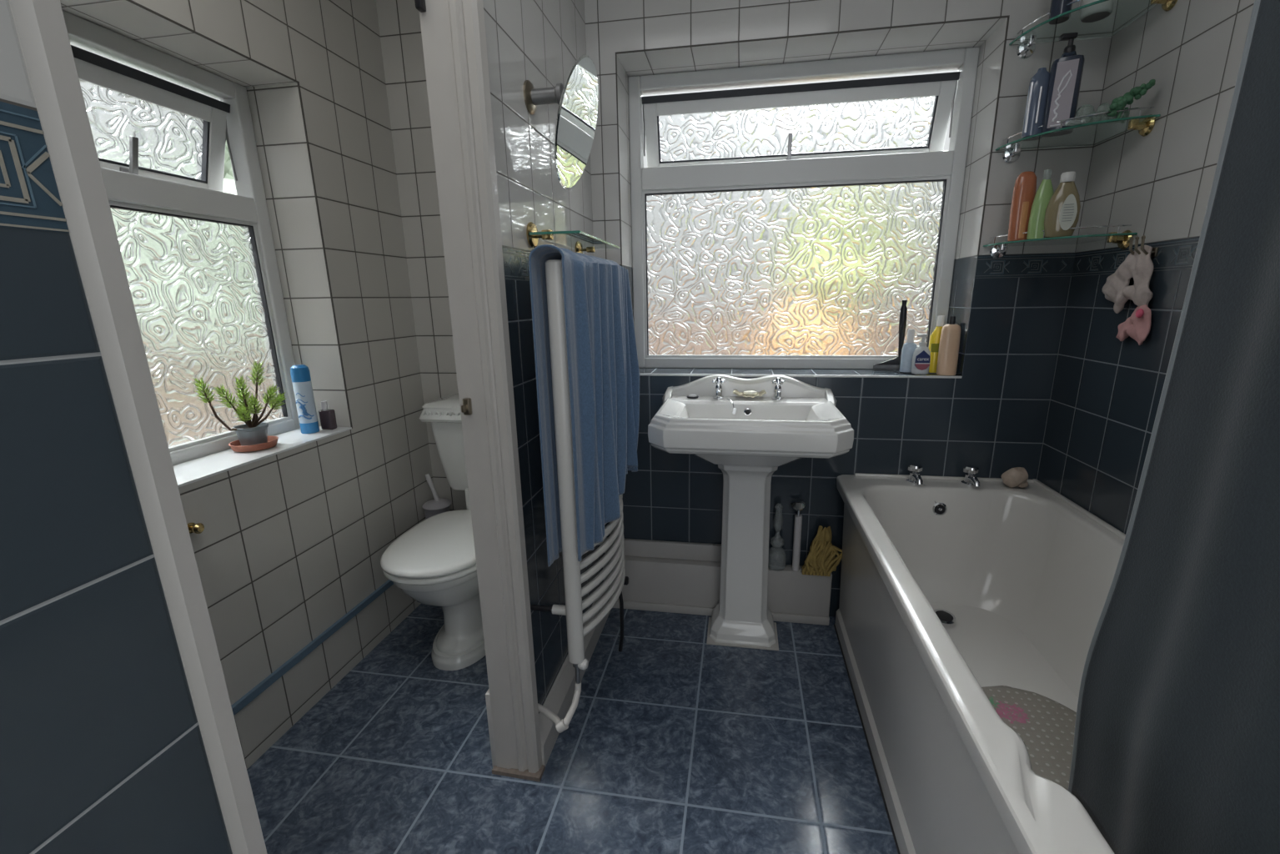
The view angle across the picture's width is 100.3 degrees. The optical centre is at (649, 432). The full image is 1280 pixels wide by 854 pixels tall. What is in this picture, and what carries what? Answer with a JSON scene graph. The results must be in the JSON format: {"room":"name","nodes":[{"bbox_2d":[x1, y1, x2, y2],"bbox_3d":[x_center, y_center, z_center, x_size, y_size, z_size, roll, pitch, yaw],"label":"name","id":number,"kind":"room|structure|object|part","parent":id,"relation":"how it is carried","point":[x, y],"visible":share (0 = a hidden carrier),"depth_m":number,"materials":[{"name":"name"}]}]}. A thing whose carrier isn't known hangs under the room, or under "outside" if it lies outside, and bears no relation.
{"room":"bathroom","nodes":[
{"label":"bathroom","id":0,"kind":"room"},
{"bbox_2d":[0,0,232,853],"bbox_3d":[-0.518,0.051,-0.096,0.132,2.400,0.977,1,14,9],"label":"wall","id":1,"kind":"structure","parent":0,"point":[102,750],"depth_m":0.35,"materials":[{"name":"blue tile"}]},
{"bbox_2d":[8,0,267,853],"bbox_3d":[-0.421,-0.072,0.388,0.116,2.400,0.039,1,14,9],"label":"trim","id":2,"kind":"structure","parent":1,"relation":"attached to","point":[40,25],"depth_m":0.38,"materials":[{"name":"beige paint"}]},
{"bbox_2d":[60,0,433,705],"bbox_3d":[-1.298,-0.179,0.870,0.270,2.400,2.677,1,14,9],"label":"wall","id":3,"kind":"structure","parent":0,"point":[291,541],"depth_m":1.68,"materials":[{"name":"white tile"}]},
{"bbox_2d":[62,10,300,465],"bbox_3d":[-1.347,-0.399,1.235,0.149,1.040,1.026,1,14,9],"label":"window","id":4,"kind":"structure","parent":3,"relation":"in","point":[199,259],"depth_m":1.46,"materials":[{"name":"grey plastic"}]},
{"bbox_3d":[-1.316,-0.688,1.352,0.068,0.109,0.020,1,14,9],"label":"handle","id":5,"kind":"part","parent":4,"relation":"part of","materials":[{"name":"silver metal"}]},
{"bbox_3d":[-1.366,-0.716,1.158,0.055,0.162,0.828,1,14,9],"label":"sash pane","id":6,"kind":"part","parent":4,"relation":"part of","materials":[{"name":"clear glass"}]},
{"bbox_3d":[-1.367,-0.717,1.158,0.118,0.264,0.924,1,14,9],"label":"sash","id":7,"kind":"part","parent":4,"relation":"part of","materials":[{"name":"grey plastic"}]},
{"bbox_3d":[-1.296,-0.231,1.269,0.006,0.597,0.916,1,14,9],"label":"pane","id":8,"kind":"part","parent":4,"relation":"part of","materials":[{"name":"clear glass"}]},
{"bbox_2d":[187,522,204,533],"bbox_3d":[-1.088,0.230,1.281,0.031,0.026,0.026,1,14,9],"label":"handle","id":9,"kind":"object","parent":3,"relation":"attached to","point":[198,528],"visible":0.91,"depth_m":1.28,"materials":[{"name":"gold metal"}]},
{"bbox_2d":[125,0,352,428],"bbox_3d":[-1.103,-0.395,1.196,0.004,1.044,1.030,1,14,9],"label":"trim","id":10,"kind":"structure","parent":3,"relation":"attached to","point":[130,1],"depth_m":1.60,"materials":[{"name":"grey tile"}]},
{"bbox_2d":[173,426,351,486],"bbox_3d":[-1.177,0.107,1.334,0.172,0.006,1.022,1,14,9],"label":"windowsill","id":11,"kind":"structure","parent":3,"relation":"attached to","point":[191,471],"depth_m":1.47,"materials":[{"name":"white paint"}]},
{"bbox_2d":[228,436,278,451],"bbox_3d":[-1.153,0.036,1.560,0.120,0.022,0.120,1,14,9],"label":"saucer","id":12,"kind":"object","parent":11,"relation":"on","point":[235,445],"visible":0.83,"depth_m":1.53,"materials":[{"name":"ceramic"}]},
{"bbox_2d":[190,360,286,446],"bbox_3d":[-1.153,-0.084,1.541,0.112,0.246,0.236,1,14,9],"label":"potted plant","id":13,"kind":"object","parent":12,"relation":"on","point":[255,431],"visible":0.99,"depth_m":1.52,"materials":[{"name":"green plant"}]},
{"bbox_3d":[-1.149,-0.086,1.530,0.055,0.159,0.188,4,15,18],"label":"plant stem","id":14,"kind":"part","parent":13,"relation":"part of","materials":[{"name":"brown"}]},
{"bbox_3d":[-1.153,0.009,1.553,0.084,0.060,0.084,1,14,9],"label":"plant pot","id":15,"kind":"part","parent":13,"relation":"part of","materials":[{"name":"white ceramic"}]},
{"bbox_2d":[290,364,319,433],"bbox_3d":[-1.110,-0.107,1.718,0.055,0.220,0.055,7,16,29],"label":"can","id":16,"kind":"object","parent":11,"relation":"on","point":[300,373],"visible":1,"depth_m":1.70,"materials":[{"name":"blue metal"}]},
{"bbox_2d":[318,401,336,429],"bbox_3d":[-1.070,-0.057,1.774,0.044,0.094,0.026,1,14,9],"label":"perfume bottle","id":17,"kind":"object","parent":11,"relation":"on","point":[328,419],"visible":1,"depth_m":1.77,"materials":[{"name":"purple glass"}]},
{"bbox_2d":[231,579,393,715],"bbox_3d":[-1.117,0.767,1.246,0.012,0.022,2.357,1,14,9],"label":"trim","id":18,"kind":"structure","parent":3,"relation":"attached to","point":[276,675],"depth_m":1.62,"materials":[{"name":"blue tile"}]},
{"bbox_2d":[233,584,421,768],"bbox_3d":[-1.118,0.863,1.270,0.007,0.178,2.357,1,14,9],"label":"trim","id":19,"kind":"structure","parent":3,"relation":"attached to","point":[263,720],"depth_m":1.67,"materials":[{"name":"white tile"}]},
{"bbox_2d":[376,0,466,511],"bbox_3d":[-0.666,-0.517,2.181,0.930,2.400,0.203,1,14,9],"label":"wall","id":20,"kind":"structure","parent":0,"point":[399,27],"depth_m":2.02,"materials":[{"name":"white tile"}]},
{"bbox_2d":[482,0,611,766],"bbox_3d":[-0.283,-0.366,1.551,0.109,2.400,0.835,1,14,9],"label":"wall","id":21,"kind":"structure","parent":0,"point":[539,42],"depth_m":1.37,"materials":[{"name":"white tile"}]},
{"bbox_2d":[414,0,545,782],"bbox_3d":[-0.367,-0.258,1.125,0.134,2.400,0.058,1,14,9],"label":"trim","id":22,"kind":"structure","parent":21,"relation":"attached to","point":[453,32],"depth_m":1.15,"materials":[{"name":"beige paint"}]},
{"bbox_2d":[522,55,598,189],"bbox_3d":[-0.211,-0.739,1.292,0.166,0.273,0.286,1,14,9],"label":"round mirror","id":23,"kind":"object","parent":21,"relation":"attached to","point":[577,100],"visible":1,"depth_m":1.27,"materials":[{"name":"silver metal"}]},
{"bbox_3d":[-0.287,-0.815,1.299,0.012,0.072,0.072,1,14,9],"label":"wall plate","id":24,"kind":"part","parent":23,"relation":"part of","materials":[{"name":"gold metal"}]},
{"bbox_3d":[-0.243,-0.814,1.292,0.080,0.048,0.048,1,14,9],"label":"swivel arm","id":25,"kind":"part","parent":23,"relation":"part of","materials":[{"name":"silver metal"}]},
{"bbox_2d":[526,221,619,253],"bbox_3d":[-0.195,-0.538,1.507,0.138,0.062,0.468,1,14,9],"label":"glass shelf","id":26,"kind":"object","parent":21,"relation":"attached to","point":[581,241],"visible":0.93,"depth_m":1.37,"materials":[{"name":"clear glass"}]},
{"bbox_3d":[-0.193,-0.532,1.490,0.125,0.006,0.430,1,14,9],"label":"shelf glass","id":27,"kind":"part","parent":26,"relation":"part of","materials":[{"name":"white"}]},
{"bbox_2d":[530,260,628,732],"bbox_3d":[-0.189,0.217,1.486,0.196,1.301,0.574,1,14,9],"label":"towel radiator","id":28,"kind":"object","parent":21,"relation":"attached to","point":[616,579],"visible":0.42,"depth_m":1.31,"materials":[{"name":"white metal"}]},
{"bbox_3d":[-0.275,0.458,1.389,0.070,0.014,0.014,1,14,9],"label":"bracket rod","id":29,"kind":"part","parent":28,"relation":"part of","materials":[{"name":"black plastic"}]},
{"bbox_3d":[-0.194,0.112,1.256,0.042,0.985,0.034,1,14,9],"label":"radiator post","id":30,"kind":"part","parent":28,"relation":"part of","materials":[{"name":"white metal"}]},
{"bbox_2d":[528,244,639,566],"bbox_3d":[-0.130,-0.094,1.426,0.160,0.729,0.536,1,14,9],"label":"bath towel","id":31,"kind":"object","parent":28,"relation":"hanging from","point":[604,370],"visible":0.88,"depth_m":1.26,"materials":[{"name":"blue fabric"}]},
{"bbox_2d":[246,603,898,853],"bbox_3d":[-0.058,1.038,1.038,2.683,0.080,3.020,1,14,9],"label":"floor","id":32,"kind":"structure","parent":0,"point":[674,742],"depth_m":1.46,"materials":[{"name":"blue tile"}]},
{"bbox_2d":[380,393,485,670],"bbox_3d":[-0.664,0.340,1.924,0.400,0.862,0.698,1,14,9],"label":"toilet","id":33,"kind":"object","parent":32,"relation":"on","point":[434,562],"visible":0.52,"depth_m":1.83,"materials":[{"name":"white ceramic"}]},
{"bbox_3d":[-0.680,0.366,1.828,0.374,0.030,0.496,1,14,9],"label":"seat lid","id":34,"kind":"part","parent":33,"relation":"part of","materials":[{"name":"white plastic"}]},
{"bbox_3d":[-0.633,-0.095,2.039,0.400,0.075,0.258,1,14,9],"label":"cistern lid","id":35,"kind":"part","parent":33,"relation":"part of","materials":[{"name":"white ceramic"}]},
{"bbox_3d":[-0.654,-0.064,1.921,0.346,0.016,0.008,1,14,9],"label":"lid moulding","id":36,"kind":"part","parent":33,"relation":"part of","materials":[{"name":"white ceramic"}]},
{"bbox_2d":[421,473,451,518],"bbox_3d":[-0.884,0.429,2.263,0.118,0.530,0.118,1,14,9],"label":"toilet brush","id":37,"kind":"object","parent":32,"relation":"on","point":[437,505],"visible":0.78,"depth_m":2.21,"materials":[{"name":"grey plastic"}]},
{"bbox_3d":[-0.901,0.231,2.219,0.046,0.122,0.020,-5,15,-14],"label":"brush handle","id":38,"kind":"part","parent":37,"relation":"part of","materials":[{"name":"white plastic"}]},
{"bbox_3d":[-0.886,0.297,2.228,0.116,0.020,0.116,1,14,9],"label":"holder lid","id":39,"kind":"part","parent":37,"relation":"part of","materials":[{"name":"grey plastic"}]},
{"bbox_2d":[647,374,853,650],"bbox_3d":[0.325,0.304,1.826,0.606,0.948,0.428,1,14,9],"label":"basin","id":40,"kind":"object","parent":32,"relation":"on","point":[748,439],"visible":0.97,"depth_m":1.83,"materials":[{"name":"white ceramic"}]},
{"bbox_2d":[687,394,698,398],"bbox_3d":[0.155,-0.130,1.910,0.042,0.013,0.042,1,14,9],"label":"plug","id":41,"kind":"object","parent":40,"relation":"on","point":[690,396],"visible":1,"depth_m":1.90,"materials":[{"name":"black plastic"}]},
{"bbox_2d":[712,376,725,399],"bbox_3d":[0.242,-0.153,1.867,0.048,0.077,0.090,1,14,9],"label":"tap","id":42,"kind":"object","parent":40,"relation":"on","point":[718,383],"depth_m":1.88,"materials":[{"name":"silver metal"}]},
{"bbox_3d":[0.279,-0.089,1.839,0.013,0.045,0.058,-8,16,-25],"label":"plug chain","id":43,"kind":"part","parent":40,"relation":"part of","materials":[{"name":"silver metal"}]},
{"bbox_2d":[732,389,766,397],"bbox_3d":[0.351,-0.134,1.873,0.116,0.025,0.048,1,14,9],"label":"soap dish","id":44,"kind":"object","parent":40,"relation":"on","point":[737,393],"visible":0.94,"depth_m":1.86,"materials":[{"name":"beige ceramic"}]},
{"bbox_2d":[742,390,757,395],"bbox_3d":[0.354,-0.138,1.872,0.054,0.018,0.034,1,14,9],"label":"soap bar","id":45,"kind":"object","parent":44,"relation":"in","point":[747,392],"visible":0.98,"depth_m":1.86,"materials":[{"name":"beige"}]},
{"bbox_2d":[771,376,784,400],"bbox_3d":[0.443,-0.148,1.834,0.048,0.077,0.090,1,14,9],"label":"tap","id":46,"kind":"object","parent":40,"relation":"on","point":[777,383],"depth_m":1.85,"materials":[{"name":"silver metal"}]},
{"bbox_2d":[833,462,1125,853],"bbox_3d":[0.870,0.619,1.147,0.665,0.651,1.698,1,14,9],"label":"bathtub","id":47,"kind":"object","parent":32,"relation":"on","point":[951,588],"visible":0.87,"depth_m":1.45,"materials":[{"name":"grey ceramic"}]},
{"bbox_2d":[906,462,923,485],"bbox_3d":[0.915,0.147,1.826,0.050,0.066,0.094,1,14,9],"label":"tap","id":48,"kind":"object","parent":47,"relation":"on","point":[915,479],"depth_m":1.83,"materials":[{"name":"silver metal"}]},
{"bbox_3d":[0.586,0.659,1.181,0.040,0.565,1.630,1,14,9],"label":"bath panel","id":49,"kind":"part","parent":47,"relation":"part of","materials":[{"name":"grey plastic"}]},
{"bbox_2d":[960,464,980,487],"bbox_3d":[1.091,0.151,1.798,0.050,0.066,0.094,1,14,9],"label":"tap","id":50,"kind":"object","parent":47,"relation":"on","point":[970,480],"depth_m":1.80,"materials":[{"name":"silver metal"}]},
{"bbox_2d":[1001,466,1028,487],"bbox_3d":[1.218,0.150,1.772,0.078,0.072,0.053,1,14,9],"label":"seashell","id":51,"kind":"object","parent":47,"relation":"on","point":[1017,476],"visible":1,"depth_m":1.76,"materials":[{"name":"beige"}]},
{"bbox_2d":[981,685,1076,790],"bbox_3d":[0.881,0.754,1.086,0.380,0.005,0.680,1,14,9],"label":"bath mat","id":52,"kind":"object","parent":47,"relation":"in","point":[1046,726],"visible":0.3,"depth_m":1.28,"materials":[{"name":"grey rubber"}]},
{"bbox_2d":[584,0,1112,617],"bbox_3d":[0.569,-0.478,1.947,1.583,2.400,0.261,1,14,9],"label":"wall","id":53,"kind":"structure","parent":0,"point":[1010,309],"depth_m":1.77,"materials":[{"name":"blue tile"}]},
{"bbox_2d":[604,537,721,562],"bbox_3d":[0.057,0.467,2.128,0.483,0.070,0.022,1,14,9],"label":"trim","id":54,"kind":"structure","parent":53,"relation":"attached to","point":[633,547],"depth_m":2.11,"materials":[{"name":"white paint"}]},
{"bbox_2d":[602,555,832,617],"bbox_3d":[0.254,0.613,2.114,0.883,0.212,0.055,1,14,9],"label":"trim","id":55,"kind":"structure","parent":53,"relation":"attached to","point":[660,580],"depth_m":2.09,"materials":[{"name":"white paint"}]},
{"bbox_2d":[768,502,786,571],"bbox_3d":[0.482,0.391,2.007,0.072,0.264,0.072,1,14,9],"label":"toilet brush","id":56,"kind":"object","parent":55,"relation":"on","point":[777,555],"visible":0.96,"depth_m":2.00,"materials":[{"name":"white plastic"}]},
{"bbox_2d":[790,498,805,571],"bbox_3d":[0.548,0.386,1.989,0.052,0.280,0.047,1,14,9],"label":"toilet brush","id":57,"kind":"object","parent":55,"relation":"on","point":[798,504],"visible":1,"depth_m":1.98,"materials":[{"name":"grey plastic"}]},
{"bbox_2d":[801,525,842,576],"bbox_3d":[0.646,0.439,1.983,0.149,0.190,0.065,1,14,9],"label":"cloth","id":58,"kind":"object","parent":55,"relation":"on","point":[820,560],"visible":1,"depth_m":1.97,"materials":[{"name":"fabric"}]},
{"bbox_2d":[612,600,829,625],"bbox_3d":[0.266,0.708,2.101,0.849,0.034,0.011,1,14,9],"label":"baseboard","id":59,"kind":"structure","parent":53,"relation":"attached to","point":[815,619],"depth_m":2.11,"materials":[{"name":"white paint"}]},
{"bbox_2d":[639,373,962,378],"bbox_3d":[0.482,-0.201,1.897,1.159,0.008,0.008,1,14,9],"label":"trim","id":60,"kind":"structure","parent":53,"relation":"attached to","point":[647,374],"depth_m":1.88,"materials":[{"name":"white tile"}]},
{"bbox_2d":[628,46,979,369],"bbox_3d":[0.518,-0.773,2.021,1.163,1.048,0.146,1,14,9],"label":"window","id":61,"kind":"structure","parent":53,"relation":"in","point":[785,226],"depth_m":1.96,"materials":[{"name":"grey plastic"}]},
{"bbox_3d":[0.512,-1.028,1.952,0.020,0.109,0.068,1,14,9],"label":"handle","id":62,"kind":"part","parent":61,"relation":"part of","materials":[{"name":"silver metal"}]},
{"bbox_3d":[0.512,-0.596,2.016,1.059,0.607,0.006,1,14,9],"label":"pane","id":63,"kind":"part","parent":61,"relation":"part of","materials":[{"name":"clear glass"}]},
{"bbox_3d":[0.515,-1.101,1.953,0.971,0.153,0.052,1,14,9],"label":"sash pane","id":64,"kind":"part","parent":61,"relation":"part of","materials":[{"name":"clear glass"}]},
{"bbox_3d":[0.515,-1.101,1.954,1.067,0.254,0.116,1,14,9],"label":"sash","id":65,"kind":"part","parent":61,"relation":"part of","materials":[{"name":"grey plastic"}]},
{"bbox_2d":[615,15,1009,265],"bbox_3d":[0.471,-0.901,1.722,1.170,0.661,0.004,1,14,9],"label":"trim","id":66,"kind":"structure","parent":53,"relation":"attached to","point":[1008,16],"depth_m":1.65,"materials":[{"name":"grey tile"}]},
{"bbox_2d":[873,300,907,369],"bbox_3d":[0.897,-0.351,1.937,0.135,0.250,0.041,1,14,9],"label":"squeegee","id":67,"kind":"object","parent":53,"relation":"on","point":[894,363],"visible":0.73,"depth_m":1.94,"materials":[{"name":"black plastic"}]},
{"bbox_3d":[0.901,-0.242,1.977,0.135,0.018,0.016,1,14,9],"label":"blade","id":68,"kind":"part","parent":67,"relation":"part of","materials":[{"name":"grey rubber"}]},
{"bbox_3d":[0.914,-0.374,1.927,0.040,0.201,0.025,-11,17,-35],"label":"handle","id":69,"kind":"part","parent":67,"relation":"part of","materials":[{"name":"black plastic"}]},
{"bbox_2d":[899,329,917,371],"bbox_3d":[0.924,-0.290,1.897,0.052,0.150,0.032,1,14,9],"label":"bottle","id":70,"kind":"object","parent":53,"relation":"on","point":[907,350],"visible":0.9,"depth_m":1.89,"materials":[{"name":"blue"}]},
{"bbox_2d":[910,333,930,374],"bbox_3d":[0.947,-0.273,1.854,0.058,0.136,0.038,1,14,9],"label":"soap pump","id":71,"kind":"object","parent":53,"relation":"on","point":[921,361],"visible":1,"depth_m":1.84,"materials":[{"name":"white plastic"}]},
{"bbox_2d":[928,315,945,372],"bbox_3d":[1.015,-0.309,1.872,0.060,0.196,0.042,1,14,9],"label":"bottle","id":72,"kind":"object","parent":53,"relation":"on","point":[935,338],"visible":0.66,"depth_m":1.86,"materials":[{"name":"yellow plastic"}]},
{"bbox_2d":[935,316,960,375],"bbox_3d":[1.017,-0.293,1.810,0.061,0.196,0.042,1,14,9],"label":"bottle","id":73,"kind":"object","parent":53,"relation":"on","point":[949,345],"visible":1,"depth_m":1.80,"materials":[{"name":"beige plastic"}]},
{"bbox_2d":[983,224,1137,258],"bbox_3d":[1.170,-0.548,1.548,0.270,0.065,0.270,1,14,9],"label":"corner shelf","id":74,"kind":"object","parent":53,"relation":"attached to","point":[998,250],"visible":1,"depth_m":1.51,"materials":[{"name":"clear glass"}]},
{"bbox_2d":[1007,170,1037,241],"bbox_3d":[1.085,-0.656,1.553,0.058,0.188,0.039,1,14,9],"label":"bottle","id":75,"kind":"object","parent":74,"relation":"on","point":[1025,187],"visible":0.91,"depth_m":1.54,"materials":[{"name":"brown plastic"}]},
{"bbox_2d":[1026,169,1054,239],"bbox_3d":[1.112,-0.642,1.508,0.056,0.182,0.040,1,14,9],"label":"bottle","id":76,"kind":"object","parent":74,"relation":"on","point":[1045,191],"visible":0.86,"depth_m":1.50,"materials":[{"name":"green plastic"}]},
{"bbox_3d":[1.170,-0.556,1.546,0.262,0.006,0.262,1,14,9],"label":"shelf glass","id":77,"kind":"part","parent":74,"relation":"part of","materials":[{"name":"green"}]},
{"bbox_3d":[1.143,-0.563,1.525,0.075,0.024,0.345,-11,17,-34],"label":"gallery rail","id":78,"kind":"part","parent":74,"relation":"part of","materials":[{"name":"silver metal"}]},
{"bbox_2d":[1043,171,1080,237],"bbox_3d":[1.140,-0.625,1.470,0.077,0.166,0.047,8,17,33],"label":"bottle","id":79,"kind":"object","parent":74,"relation":"on","point":[1062,210],"visible":0.97,"depth_m":1.46,"materials":[{"name":"brown plastic"}]},
{"bbox_2d":[1037,0,1254,533],"bbox_3d":[1.181,-0.140,0.557,0.101,2.400,2.880,1,14,9],"label":"wall","id":80,"kind":"structure","parent":0,"point":[1106,392],"depth_m":1.40,"materials":[{"name":"blue tile"}]},
{"bbox_2d":[995,105,1160,163],"bbox_3d":[1.165,-0.818,1.481,0.270,0.065,0.270,1,14,9],"label":"corner shelf","id":81,"kind":"object","parent":80,"relation":"attached to","point":[1090,133],"visible":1,"depth_m":1.47,"materials":[{"name":"clear glass"}]},
{"bbox_2d":[1021,67,1049,138],"bbox_3d":[1.080,-0.916,1.486,0.054,0.170,0.044,1,14,9],"label":"shampoo bottle","id":82,"kind":"object","parent":81,"relation":"on","point":[1038,85],"visible":0.83,"depth_m":1.48,"materials":[{"name":"blue plastic"}]},
{"bbox_2d":[1041,32,1084,132],"bbox_3d":[1.117,-0.937,1.436,0.072,0.234,0.052,6,16,26],"label":"pump bottle","id":83,"kind":"object","parent":81,"relation":"on","point":[1066,72],"visible":0.95,"depth_m":1.42,"materials":[{"name":"blue"}]},
{"bbox_2d":[1064,119,1084,125],"bbox_3d":[1.118,-0.814,1.403,0.038,0.010,0.027,1,14,9],"label":"soap tray","id":84,"kind":"object","parent":81,"relation":"on","point":[1074,122],"visible":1,"depth_m":1.39,"materials":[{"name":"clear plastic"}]},
{"bbox_3d":[1.165,-0.825,1.479,0.262,0.006,0.262,1,14,9],"label":"shelf glass","id":85,"kind":"part","parent":81,"relation":"part of","materials":[{"name":"green"}]},
{"bbox_3d":[1.138,-0.833,1.457,0.075,0.024,0.345,-11,17,-34],"label":"gallery rail","id":86,"kind":"part","parent":81,"relation":"part of","materials":[{"name":"silver metal"}]},
{"bbox_2d":[1075,79,1155,124],"bbox_3d":[1.192,-0.842,1.373,0.150,0.080,0.049,10,18,37],"label":"ornament","id":87,"kind":"object","parent":81,"relation":"on","point":[1120,102],"visible":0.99,"depth_m":1.36,"materials":[{"name":"green"}]},
{"bbox_2d":[1008,0,1177,59],"bbox_3d":[1.161,-1.089,1.413,0.270,0.065,0.270,1,14,9],"label":"corner shelf","id":88,"kind":"object","parent":80,"relation":"attached to","point":[1101,18],"visible":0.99,"depth_m":1.43,"materials":[{"name":"clear glass"}]},
{"bbox_3d":[1.134,-1.104,1.389,0.075,0.024,0.345,-11,17,-34],"label":"gallery rail","id":89,"kind":"part","parent":88,"relation":"part of","materials":[{"name":"silver metal"}]},
{"bbox_2d":[1049,0,1073,19],"bbox_3d":[1.091,-1.179,1.402,0.048,0.160,0.048,1,14,9],"label":"bottle","id":90,"kind":"object","parent":88,"relation":"on","point":[1057,7],"visible":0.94,"depth_m":1.40,"materials":[{"name":"blue plastic"}]},
{"bbox_3d":[1.161,-1.097,1.411,0.262,0.006,0.262,1,14,9],"label":"shelf glass","id":91,"kind":"part","parent":88,"relation":"part of","materials":[{"name":"green"}]},
{"bbox_2d":[1082,0,1099,5],"bbox_3d":[1.177,-1.124,1.401,0.066,0.051,0.066,1,14,9],"label":"tub","id":92,"kind":"object","parent":88,"relation":"on","point":[1085,2],"visible":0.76,"depth_m":1.39,"materials":[{"name":"white plastic"}]},
{"bbox_2d":[1102,245,1153,313],"bbox_3d":[1.258,-0.401,1.411,0.030,0.171,0.194,1,14,9],"label":"cloth","id":93,"kind":"object","parent":80,"relation":"attached to","point":[1116,289],"visible":1,"depth_m":1.38,"materials":[{"name":"white fabric"}]},
{"bbox_2d":[1129,235,1158,256],"bbox_3d":[1.252,-0.470,1.354,0.040,0.052,0.052,1,14,9],"label":"robe hook","id":94,"kind":"object","parent":80,"relation":"attached to","point":[1154,251],"visible":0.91,"depth_m":1.34,"materials":[{"name":"gold metal"}]},
{"bbox_2d":[1115,304,1151,345],"bbox_3d":[1.253,-0.284,1.387,0.030,0.109,0.115,3,14,14],"label":"cloth","id":95,"kind":"object","parent":94,"relation":"hanging from","point":[1137,326],"visible":1,"depth_m":1.36,"materials":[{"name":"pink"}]},
{"bbox_3d":[1.269,-0.456,1.355,0.006,0.022,0.052,1,14,9],"label":"plate","id":96,"kind":"part","parent":94,"relation":"part of","materials":[{"name":"gold metal"}]},
{"bbox_3d":[-0.338,-0.374,1.588,0.012,2.400,0.892,1,14,9],"label":"wall","id":97,"kind":"structure","parent":0,"visible":0},
{"bbox_2d":[485,687,496,767],"bbox_3d":[-0.351,0.698,1.766,0.018,0.235,0.760,1,14,9],"label":"baseboard","id":98,"kind":"structure","parent":97,"relation":"attached to","point":[487,694],"depth_m":1.40,"materials":[{"name":"white paint"}]},
{"bbox_3d":[0.782,-1.134,0.253,0.022,0.311,1.408,1,14,9],"label":"rail","id":99,"kind":"object","parent":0,"visible":0},
{"bbox_2d":[1068,0,1279,853],"bbox_3d":[0.795,-0.060,0.448,0.041,1.850,0.921,0,14,5],"label":"shower curtain","id":100,"kind":"object","parent":99,"relation":"hanging from","point":[1176,750],"visible":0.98,"depth_m":0.77,"materials":[{"name":"grey fabric"}]},
{"label":"outside","id":101,"kind":"structure","parent":0,"visible":0},
{"bbox_3d":[-0.586,3.256,2.957,24.000,0.100,24.000,1,14,9],"label":"ground","id":102,"kind":"structure","parent":101,"visible":0},
{"bbox_2d":[223,140,234,180],"bbox_3d":[-3.594,0.013,5.092,0.701,5.246,0.765,1,14,9],"label":"tree","id":103,"kind":"object","parent":102,"relation":"on","point":[228,174],"visible":0.03,"depth_m":4.45,"materials":[{"name":"green plant"}]},
{"bbox_2d":[222,178,236,195],"bbox_3d":[-3.191,0.433,4.311,1.601,4.798,1.492,1,14,9],"label":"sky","id":104,"kind":"structure","parent":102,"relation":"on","point":[229,187],"depth_m":3.39,"materials":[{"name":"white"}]}
]}

